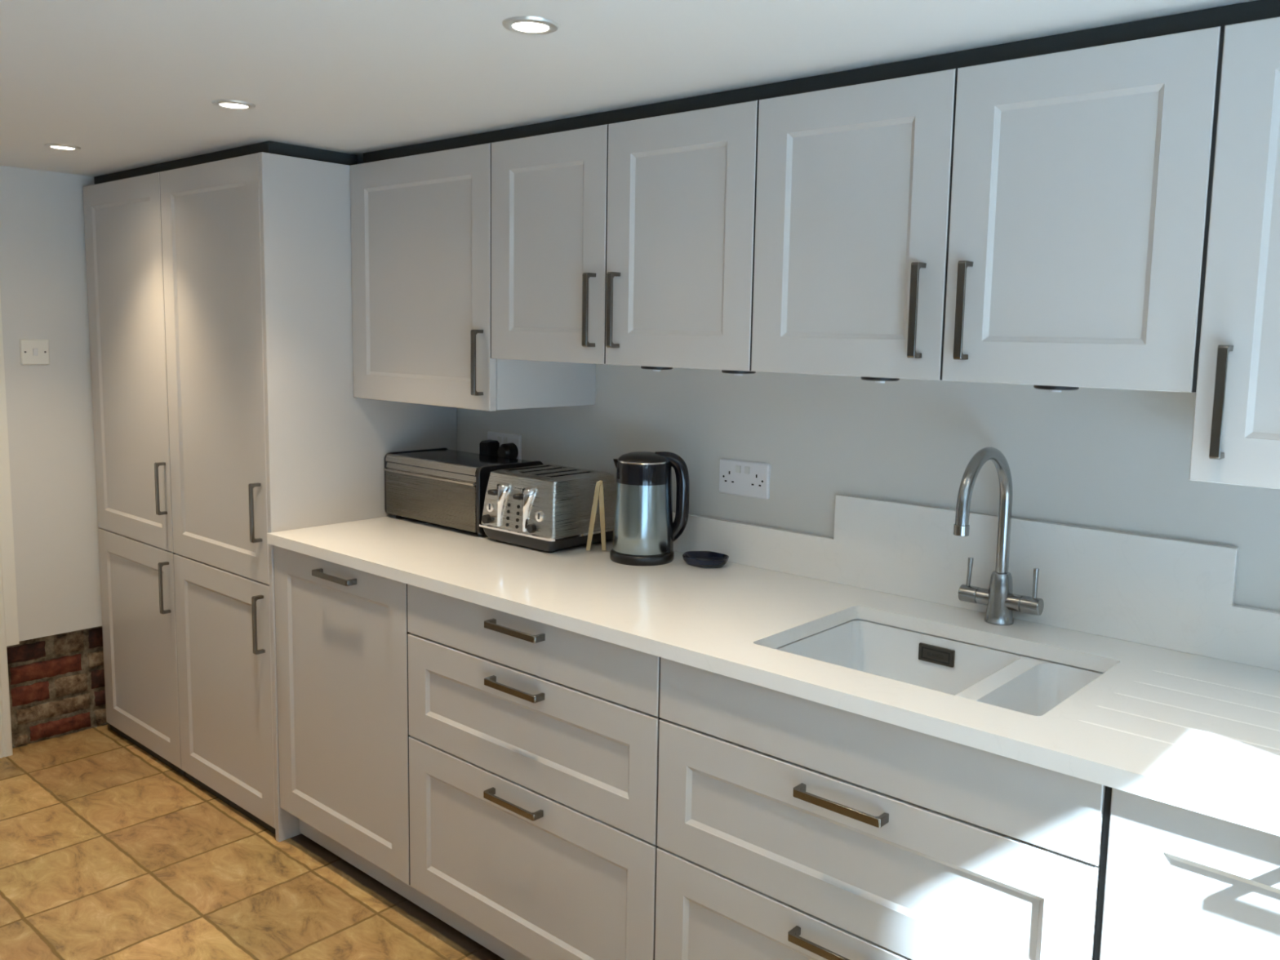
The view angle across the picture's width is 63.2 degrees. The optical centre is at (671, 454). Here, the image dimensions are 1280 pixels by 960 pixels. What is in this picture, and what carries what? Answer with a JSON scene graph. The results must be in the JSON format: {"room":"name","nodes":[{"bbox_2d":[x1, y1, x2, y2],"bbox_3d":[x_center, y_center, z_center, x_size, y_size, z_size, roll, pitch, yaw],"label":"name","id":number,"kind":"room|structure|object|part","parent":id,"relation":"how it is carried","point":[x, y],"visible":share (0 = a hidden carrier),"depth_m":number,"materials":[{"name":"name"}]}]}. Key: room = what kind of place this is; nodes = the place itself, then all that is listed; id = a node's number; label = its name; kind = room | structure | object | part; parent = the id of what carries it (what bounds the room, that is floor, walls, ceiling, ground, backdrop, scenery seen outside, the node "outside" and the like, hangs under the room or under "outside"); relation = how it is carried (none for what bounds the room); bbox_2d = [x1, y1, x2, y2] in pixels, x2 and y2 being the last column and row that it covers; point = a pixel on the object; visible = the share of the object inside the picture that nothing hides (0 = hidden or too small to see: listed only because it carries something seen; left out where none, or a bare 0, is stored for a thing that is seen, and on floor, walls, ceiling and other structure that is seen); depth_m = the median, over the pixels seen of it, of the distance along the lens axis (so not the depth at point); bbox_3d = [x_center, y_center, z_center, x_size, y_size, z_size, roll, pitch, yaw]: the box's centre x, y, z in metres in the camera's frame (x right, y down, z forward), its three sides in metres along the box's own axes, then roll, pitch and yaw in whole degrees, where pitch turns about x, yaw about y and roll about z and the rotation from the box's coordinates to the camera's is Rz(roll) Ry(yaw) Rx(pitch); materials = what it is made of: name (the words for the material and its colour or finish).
{"room":"kitchen","nodes":[
{"label":"kitchen","id":0,"kind":"room"},
{"bbox_2d":[0,165,109,748],"bbox_3d":[-3.408,0.161,2.233,0.200,1.968,5.240,7,9,40],"label":"wall","id":1,"kind":"structure","parent":0,"point":[56,669],"depth_m":3.57,"materials":[{"name":"white paint"}]},
{"bbox_2d":[0,294,19,758],"bbox_3d":[-2.241,0.048,3.415,0.019,1.966,0.113,7,9,40],"label":"trim","id":2,"kind":"structure","parent":1,"relation":"attached to","point":[9,628],"depth_m":3.48,"materials":[{"name":"white"}]},
{"bbox_2d":[19,338,49,364],"bbox_3d":[-2.137,-0.344,3.488,0.012,0.086,0.086,7,9,40],"label":"light switch","id":3,"kind":"object","parent":1,"relation":"attached to","point":[33,351],"visible":1,"depth_m":3.48,"materials":[{"name":"white plastic"}]},
{"bbox_2d":[93,0,1279,184],"bbox_3d":[-0.147,-0.736,2.188,4.632,0.041,0.272,7,9,40],"label":"trim","id":4,"kind":"structure","parent":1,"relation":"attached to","point":[1257,10],"depth_m":2.00,"materials":[{"name":"grey wood"}]},
{"bbox_2d":[0,724,504,959],"bbox_3d":[-1.673,1.379,0.852,5.035,0.060,5.440,7,9,40],"label":"floor","id":5,"kind":"structure","parent":0,"point":[108,851],"depth_m":2.75,"materials":[{"name":"tile"}]},
{"bbox_2d":[82,172,185,776],"bbox_3d":[-1.613,0.049,3.672,0.597,1.923,0.630,7,9,40],"label":"tall cabinet","id":6,"kind":"object","parent":5,"relation":"on","point":[122,218],"visible":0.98,"depth_m":3.45,"materials":[{"name":"grey laminate"}]},
{"bbox_3d":[-1.787,-0.301,3.423,0.593,1.177,0.020,7,9,40],"label":"door","id":7,"kind":"part","parent":6,"relation":"part of","materials":[{"name":"grey paint"}]},
{"bbox_3d":[-1.806,0.641,3.533,0.593,0.712,0.020,7,9,40],"label":"door","id":8,"kind":"part","parent":6,"relation":"part of","materials":[{"name":"grey paint"}]},
{"bbox_3d":[-1.611,0.108,3.279,0.015,0.166,0.030,7,9,40],"label":"handle","id":9,"kind":"part","parent":6,"relation":"part of","materials":[{"name":"silver metal"}]},
{"bbox_3d":[-1.618,0.426,3.316,0.015,0.166,0.030,7,9,40],"label":"handle","id":10,"kind":"part","parent":6,"relation":"part of","materials":[{"name":"silver metal"}]},
{"bbox_2d":[160,151,457,842],"bbox_3d":[-1.141,0.104,3.294,0.618,1.927,0.667,7,9,40],"label":"tall cabinet","id":11,"kind":"object","parent":5,"relation":"on","point":[268,433],"visible":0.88,"depth_m":3.00,"materials":[{"name":"grey laminate"}]},
{"bbox_3d":[-1.333,-0.247,3.036,0.597,1.177,0.020,7,9,40],"label":"door","id":12,"kind":"part","parent":11,"relation":"part of","materials":[{"name":"grey paint"}]},
{"bbox_3d":[-1.352,0.696,3.146,0.597,0.712,0.020,7,9,40],"label":"door","id":13,"kind":"part","parent":11,"relation":"part of","materials":[{"name":"grey paint"}]},
{"bbox_3d":[-1.158,0.163,2.892,0.015,0.166,0.030,7,9,40],"label":"handle","id":14,"kind":"part","parent":11,"relation":"part of","materials":[{"name":"silver metal"}]},
{"bbox_3d":[-1.164,0.480,2.929,0.015,0.166,0.030,7,9,40],"label":"handle","id":15,"kind":"part","parent":11,"relation":"part of","materials":[{"name":"silver metal"}]},
{"bbox_3d":[-0.904,0.131,3.111,0.018,1.927,0.637,7,9,40],"label":"panel","id":16,"kind":"part","parent":11,"relation":"part of","materials":[{"name":"grey paint"}]},
{"bbox_2d":[273,545,408,884],"bbox_3d":[-0.692,0.634,2.936,0.621,0.768,0.626,7,9,40],"label":"base cabinet","id":17,"kind":"object","parent":5,"relation":"on","point":[341,651],"visible":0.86,"depth_m":2.71,"materials":[{"name":"grey laminate"}]},
{"bbox_3d":[-0.864,0.314,2.657,0.166,0.015,0.030,7,9,40],"label":"handle","id":18,"kind":"part","parent":17,"relation":"part of","materials":[{"name":"silver metal"}]},
{"bbox_2d":[266,515,1279,835],"bbox_3d":[0.196,0.339,2.172,2.898,0.029,0.651,7,9,40],"label":"countertop","id":19,"kind":"structure","parent":17,"relation":"on","point":[1200,734],"depth_m":1.92,"materials":[{"name":"white stone"}]},
{"bbox_2d":[383,447,542,536],"bbox_3d":[-0.620,0.104,3.068,0.448,0.196,0.247,7,9,40],"label":"bread box","id":20,"kind":"object","parent":19,"relation":"on","point":[444,486],"visible":0.83,"depth_m":2.97,"materials":[{"name":"silver metal"}]},
{"bbox_3d":[-0.783,0.081,3.213,0.010,0.190,0.238,7,9,40],"label":"panel","id":21,"kind":"part","parent":20,"relation":"part of","materials":[{"name":"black metal"}]},
{"bbox_3d":[-0.695,0.052,2.976,0.422,0.034,0.019,7,9,40],"label":"handle","id":22,"kind":"part","parent":20,"relation":"part of","materials":[{"name":"silver metal"}]},
{"bbox_3d":[-0.696,0.132,2.986,0.422,0.128,0.005,7,9,40],"label":"lid","id":23,"kind":"part","parent":20,"relation":"part of","materials":[{"name":"silver metal"}]},
{"bbox_3d":[-0.689,0.028,2.979,0.422,0.022,0.017,7,9,40],"label":"rail","id":24,"kind":"part","parent":20,"relation":"part of","materials":[{"name":"silver metal"}]},
{"bbox_3d":[-0.452,0.120,2.931,0.014,0.190,0.238,7,9,40],"label":"panel","id":25,"kind":"part","parent":20,"relation":"part of","materials":[{"name":"black plastic"}]},
{"bbox_2d":[479,464,615,552],"bbox_3d":[-0.330,0.141,2.818,0.299,0.192,0.276,7,9,40],"label":"toaster","id":26,"kind":"object","parent":19,"relation":"on","point":[547,508],"visible":0.98,"depth_m":2.72,"materials":[{"name":"silver metal"}]},
{"bbox_3d":[-0.499,0.174,2.798,0.025,0.025,0.015,7,9,40],"label":"control knob","id":27,"kind":"part","parent":26,"relation":"part of","materials":[{"name":"black plastic"}]},
{"bbox_3d":[-0.470,0.100,2.770,0.032,0.017,0.027,7,9,40],"label":"lever knob","id":28,"kind":"part","parent":26,"relation":"part of","materials":[{"name":"black plastic"}]},
{"bbox_3d":[-0.393,0.110,2.704,0.032,0.017,0.027,7,9,40],"label":"lever knob","id":29,"kind":"part","parent":26,"relation":"part of","materials":[{"name":"black plastic"}]},
{"bbox_3d":[-0.361,0.191,2.681,0.025,0.025,0.015,7,9,40],"label":"control knob","id":30,"kind":"part","parent":26,"relation":"part of","materials":[{"name":"black plastic"}]},
{"bbox_3d":[-0.323,0.048,2.813,0.260,0.005,0.222,7,9,40],"label":"panel","id":31,"kind":"part","parent":26,"relation":"part of","materials":[{"name":"silver metal"}]},
{"bbox_2d":[586,480,606,551],"bbox_3d":[-0.195,0.159,2.709,0.053,0.185,0.012,1,7,-3],"label":"tongs","id":32,"kind":"object","parent":19,"relation":"on","point":[598,491],"visible":1,"depth_m":2.71,"materials":[{"name":"brown wood"}]},
{"bbox_3d":[-0.204,0.161,2.707,0.036,0.182,0.007,0,7,-10],"label":"arm","id":33,"kind":"part","parent":32,"relation":"part of","materials":[{"name":"brown wood"}]},
{"bbox_3d":[-0.180,0.160,2.709,0.023,0.185,0.008,3,7,16],"label":"arm","id":34,"kind":"part","parent":32,"relation":"part of","materials":[{"name":"brown wood"}]},
{"bbox_2d":[609,451,689,565],"bbox_3d":[-0.066,0.129,2.609,0.177,0.276,0.162,7,9,40],"label":"kettle","id":35,"kind":"object","parent":19,"relation":"on","point":[645,530],"visible":1,"depth_m":2.56,"materials":[{"name":"silver metal"}]},
{"bbox_3d":[-0.131,0.030,2.614,0.031,0.037,0.025,1,7,-4],"label":"spout","id":36,"kind":"part","parent":35,"relation":"part of","materials":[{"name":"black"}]},
{"bbox_3d":[-0.069,0.004,2.599,0.128,0.020,0.128,7,9,40],"label":"lid","id":37,"kind":"part","parent":35,"relation":"part of","materials":[{"name":"black plastic"}]},
{"bbox_3d":[-0.004,0.131,2.610,0.022,0.225,0.056,2,7,4],"label":"handle mount","id":38,"kind":"part","parent":35,"relation":"part of","materials":[{"name":"black plastic"}]},
{"bbox_3d":[0.001,0.108,2.607,0.087,0.231,0.028,2,7,4],"label":"handle","id":39,"kind":"part","parent":35,"relation":"part of","materials":[{"name":"black plastic"}]},
{"bbox_2d":[682,551,728,568],"bbox_3d":[0.085,0.262,2.583,0.129,0.022,0.101,7,9,40],"label":"spoon rest","id":40,"kind":"object","parent":19,"relation":"on","point":[704,559],"visible":1,"depth_m":2.57,"materials":[{"name":"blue ceramic"}]},
{"bbox_2d":[774,618,1103,715],"bbox_3d":[0.477,0.486,1.917,0.588,0.193,0.426,7,9,40],"label":"sink","id":41,"kind":"object","parent":19,"relation":"in","point":[1019,682],"visible":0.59,"depth_m":2.08,"materials":[{"name":"white ceramic"}]},
{"bbox_2d":[953,447,1044,625],"bbox_3d":[0.610,0.166,2.023,0.167,0.364,0.241,7,9,40],"label":"tap","id":42,"kind":"object","parent":19,"relation":"on","point":[1000,601],"visible":1,"depth_m":2.08,"materials":[{"name":"silver metal"}]},
{"bbox_3d":[0.618,0.244,2.149,0.011,0.062,0.013,7,9,40],"label":"lever","id":43,"kind":"part","parent":42,"relation":"part of","materials":[{"name":"silver metal"}]},
{"bbox_3d":[0.606,0.117,2.011,0.025,0.264,0.223,7,9,40],"label":"spout","id":44,"kind":"part","parent":42,"relation":"part of","materials":[{"name":"silver metal"}]},
{"bbox_3d":[0.722,0.257,2.060,0.011,0.062,0.013,7,9,40],"label":"lever","id":45,"kind":"part","parent":42,"relation":"part of","materials":[{"name":"silver metal"}]},
{"bbox_2d":[298,818,532,959],"bbox_3d":[0.021,1.184,2.085,2.897,0.092,0.016,7,9,40],"label":"plinth","id":46,"kind":"object","parent":5,"relation":"on","point":[439,911],"visible":0.4,"depth_m":2.65,"materials":[{"name":"grey laminate"}]},
{"bbox_2d":[406,583,659,959],"bbox_3d":[-0.152,0.699,2.474,0.805,0.768,0.626,7,9,40],"label":"drawer unit","id":47,"kind":"object","parent":5,"relation":"on","point":[533,745],"visible":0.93,"depth_m":2.23,"materials":[{"name":"grey laminate"}]},
{"bbox_3d":[-0.344,0.757,2.252,0.166,0.015,0.030,7,9,40],"label":"handle","id":48,"kind":"part","parent":47,"relation":"part of","materials":[{"name":"silver metal"}]},
{"bbox_3d":[-0.337,0.501,2.220,0.166,0.015,0.030,7,9,40],"label":"handle","id":49,"kind":"part","parent":47,"relation":"part of","materials":[{"name":"silver metal"}]},
{"bbox_3d":[-0.335,0.374,2.205,0.166,0.015,0.030,7,9,40],"label":"handle","id":50,"kind":"part","parent":47,"relation":"part of","materials":[{"name":"silver metal"}]},
{"bbox_3d":[-0.332,0.910,2.289,0.799,0.383,0.020,7,9,40],"label":"drawer","id":51,"kind":"part","parent":47,"relation":"part of","materials":[{"name":"grey paint"}]},
{"bbox_3d":[-0.325,0.591,2.252,0.799,0.252,0.020,7,9,40],"label":"drawer","id":52,"kind":"part","parent":47,"relation":"part of","materials":[{"name":"grey paint"}]},
{"bbox_3d":[-0.322,0.402,2.230,0.799,0.121,0.020,7,9,40],"label":"drawer","id":53,"kind":"part","parent":47,"relation":"part of","materials":[{"name":"grey paint"}]},
{"bbox_2d":[653,657,1105,959],"bbox_3d":[0.462,0.772,1.950,0.816,0.768,0.626,7,9,40],"label":"drawer unit","id":54,"kind":"object","parent":5,"relation":"on","point":[789,827],"visible":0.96,"depth_m":1.71,"materials":[{"name":"grey laminate"}]},
{"bbox_3d":[0.282,0.984,1.766,0.812,0.383,0.020,7,9,40],"label":"drawer","id":55,"kind":"part","parent":54,"relation":"part of","materials":[{"name":"grey paint"}]},
{"bbox_3d":[0.269,0.828,1.728,0.166,0.015,0.030,7,9,40],"label":"handle","id":56,"kind":"part","parent":54,"relation":"part of","materials":[{"name":"silver metal"}]},
{"bbox_3d":[0.275,0.573,1.698,0.166,0.015,0.030,7,9,40],"label":"handle","id":57,"kind":"part","parent":54,"relation":"part of","materials":[{"name":"silver metal"}]},
{"bbox_3d":[0.292,0.475,1.706,0.812,0.121,0.020,7,9,40],"label":"fixed panel","id":58,"kind":"part","parent":54,"relation":"part of","materials":[{"name":"grey paint"}]},
{"bbox_2d":[1093,786,1279,959],"bbox_3d":[1.005,0.837,1.487,0.616,0.768,0.626,7,9,40],"label":"base cabinet","id":59,"kind":"object","parent":5,"relation":"on","point":[1175,882],"visible":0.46,"depth_m":1.38,"materials":[{"name":"grey laminate"}]},
{"bbox_2d":[0,0,1256,176],"bbox_3d":[-1.632,-0.655,0.615,5.035,0.100,5.440,7,9,40],"label":"ceiling","id":60,"kind":"structure","parent":0,"point":[131,84],"depth_m":1.91,"materials":[{"name":"white paint"}]},
{"bbox_2d":[44,143,80,150],"bbox_3d":[-1.743,-0.879,2.975,0.092,0.006,0.092,7,9,40],"label":"recessed light","id":61,"kind":"object","parent":60,"relation":"in","point":[55,146],"visible":1,"depth_m":2.96,"materials":[{"name":"white glass"}]},
{"bbox_2d":[211,99,255,110],"bbox_3d":[-0.992,-0.792,2.355,0.092,0.006,0.092,7,9,40],"label":"recessed light","id":62,"kind":"object","parent":60,"relation":"in","point":[226,104],"visible":1,"depth_m":2.35,"materials":[{"name":"white glass"}]},
{"bbox_2d":[502,16,559,35],"bbox_3d":[-0.230,-0.699,1.698,0.092,0.006,0.092,7,9,40],"label":"recessed light","id":63,"kind":"object","parent":60,"relation":"in","point":[531,25],"visible":1,"depth_m":1.69,"materials":[{"name":"silver metal"}]},
{"bbox_2d":[457,364,1279,612],"bbox_3d":[0.128,0.177,2.716,4.935,1.968,0.100,7,9,40],"label":"wall","id":64,"kind":"structure","parent":0,"point":[1114,460],"depth_m":2.29,"materials":[{"name":"white paint"}]},
{"bbox_2d":[350,142,595,411],"bbox_3d":[-0.572,-0.478,2.919,0.617,0.660,0.407,7,9,40],"label":"upper cabinet","id":65,"kind":"object","parent":64,"relation":"attached to","point":[420,224],"visible":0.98,"depth_m":2.77,"materials":[{"name":"grey laminate"}]},
{"bbox_3d":[-0.679,-0.466,2.796,0.616,0.660,0.020,7,9,40],"label":"door","id":66,"kind":"part","parent":65,"relation":"part of","materials":[{"name":"grey paint"}]},
{"bbox_3d":[-0.490,-0.232,2.622,0.015,0.166,0.030,7,9,40],"label":"handle","id":67,"kind":"part","parent":65,"relation":"part of","materials":[{"name":"silver metal"}]},
{"bbox_2d":[487,431,521,459],"bbox_3d":[-0.513,-0.022,3.175,0.152,0.087,0.012,7,9,40],"label":"wall socket","id":68,"kind":"object","parent":64,"relation":"attached to","point":[502,437],"visible":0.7,"depth_m":3.15,"materials":[{"name":"white plastic"}]},
{"bbox_2d":[479,440,499,456],"bbox_3d":[-0.560,0.015,3.190,0.052,0.116,0.040,7,9,40],"label":"plug","id":69,"kind":"object","parent":68,"relation":"attached to","point":[490,447],"visible":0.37,"depth_m":3.17,"materials":[{"name":"black plastic"}]},
{"bbox_2d":[497,442,518,458],"bbox_3d":[-0.496,0.024,3.134,0.054,0.115,0.042,7,9,40],"label":"plug","id":70,"kind":"object","parent":68,"relation":"attached to","point":[510,450],"visible":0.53,"depth_m":3.12,"materials":[{"name":"black plastic"}]},
{"bbox_2d":[490,100,757,371],"bbox_3d":[-0.031,-0.479,2.450,0.810,0.528,0.407,7,9,40],"label":"upper cabinet","id":71,"kind":"object","parent":64,"relation":"attached to","point":[628,242],"visible":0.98,"depth_m":2.28,"materials":[{"name":"grey laminate"}]},
{"bbox_3d":[-0.291,-0.485,2.458,0.396,0.528,0.020,7,9,40],"label":"door","id":72,"kind":"part","parent":71,"relation":"part of","materials":[{"name":"grey paint"}]},
{"bbox_3d":[-0.186,-0.326,2.349,0.015,0.166,0.030,7,9,40],"label":"handle","id":73,"kind":"part","parent":71,"relation":"part of","materials":[{"name":"silver metal"}]},
{"bbox_3d":[-0.129,-0.320,2.300,0.015,0.166,0.030,7,9,40],"label":"handle","id":74,"kind":"part","parent":71,"relation":"part of","materials":[{"name":"silver metal"}]},
{"bbox_2d":[640,365,672,371],"bbox_3d":[-0.032,-0.194,2.324,0.072,0.015,0.072,7,9,40],"label":"light","id":75,"kind":"object","parent":71,"relation":"attached to","point":[653,368],"visible":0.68,"depth_m":2.29,"materials":[{"name":"black plastic"}]},
{"bbox_3d":[0.015,-0.449,2.197,0.405,0.528,0.020,7,9,40],"label":"door","id":76,"kind":"part","parent":71,"relation":"part of","materials":[{"name":"grey paint"}]},
{"bbox_2d":[721,369,755,375],"bbox_3d":[0.141,-0.173,2.176,0.072,0.015,0.072,7,9,40],"label":"light","id":77,"kind":"object","parent":71,"relation":"attached to","point":[735,372],"visible":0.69,"depth_m":2.15,"materials":[{"name":"black plastic"}]},
{"bbox_2d":[719,458,770,499],"bbox_3d":[0.179,0.060,2.584,0.152,0.087,0.012,7,9,40],"label":"wall socket","id":78,"kind":"object","parent":64,"relation":"attached to","point":[739,477],"visible":1,"depth_m":2.58,"materials":[{"name":"white plastic"}]},
{"bbox_2d":[612,493,1279,671],"bbox_3d":[0.406,0.198,2.396,2.897,0.206,0.018,7,9,40],"label":"upstand","id":79,"kind":"object","parent":64,"relation":"attached to","point":[1179,595],"visible":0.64,"depth_m":2.09,"materials":[{"name":"white stone"}]},
{"bbox_2d":[749,26,1220,392],"bbox_3d":[0.587,-0.405,1.923,0.822,0.528,0.407,7,9,40],"label":"upper cabinet","id":80,"kind":"object","parent":64,"relation":"attached to","point":[1040,220],"visible":1,"depth_m":1.74,"materials":[{"name":"grey laminate"}]},
{"bbox_3d":[0.327,-0.411,1.931,0.410,0.528,0.020,7,9,40],"label":"door","id":81,"kind":"part","parent":80,"relation":"part of","materials":[{"name":"grey paint"}]},
{"bbox_2d":[860,376,899,382],"bbox_3d":[0.394,-0.143,1.960,0.072,0.015,0.072,7,9,40],"label":"light","id":82,"kind":"object","parent":80,"relation":"attached to","point":[877,380],"visible":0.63,"depth_m":1.93,"materials":[{"name":"black plastic"}]},
{"bbox_3d":[0.430,-0.253,1.823,0.015,0.166,0.030,7,9,40],"label":"handle","id":83,"kind":"part","parent":80,"relation":"part of","materials":[{"name":"silver metal"}]},
{"bbox_3d":[0.496,-0.245,1.767,0.015,0.166,0.030,7,9,40],"label":"handle","id":84,"kind":"part","parent":80,"relation":"part of","materials":[{"name":"silver metal"}]},
{"bbox_2d":[1033,385,1079,391],"bbox_3d":[0.646,-0.113,1.744,0.072,0.015,0.072,7,9,40],"label":"light","id":85,"kind":"object","parent":80,"relation":"attached to","point":[1052,388],"visible":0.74,"depth_m":1.72,"materials":[{"name":"black plastic"}]},
{"bbox_3d":[0.638,-0.374,1.665,0.404,0.528,0.020,7,9,40],"label":"door","id":86,"kind":"part","parent":80,"relation":"part of","materials":[{"name":"grey paint"}]},
{"bbox_2d":[1189,17,1279,488],"bbox_3d":[1.127,-0.274,1.468,0.608,0.660,0.407,7,9,40],"label":"upper cabinet","id":87,"kind":"object","parent":64,"relation":"attached to","point":[1236,440],"visible":1,"depth_m":1.50,"materials":[{"name":"grey laminate"}]},
{"bbox_3d":[0.804,-0.076,1.518,0.015,0.166,0.030,7,9,40],"label":"handle","id":88,"kind":"part","parent":87,"relation":"part of","materials":[{"name":"silver metal"}]}
]}

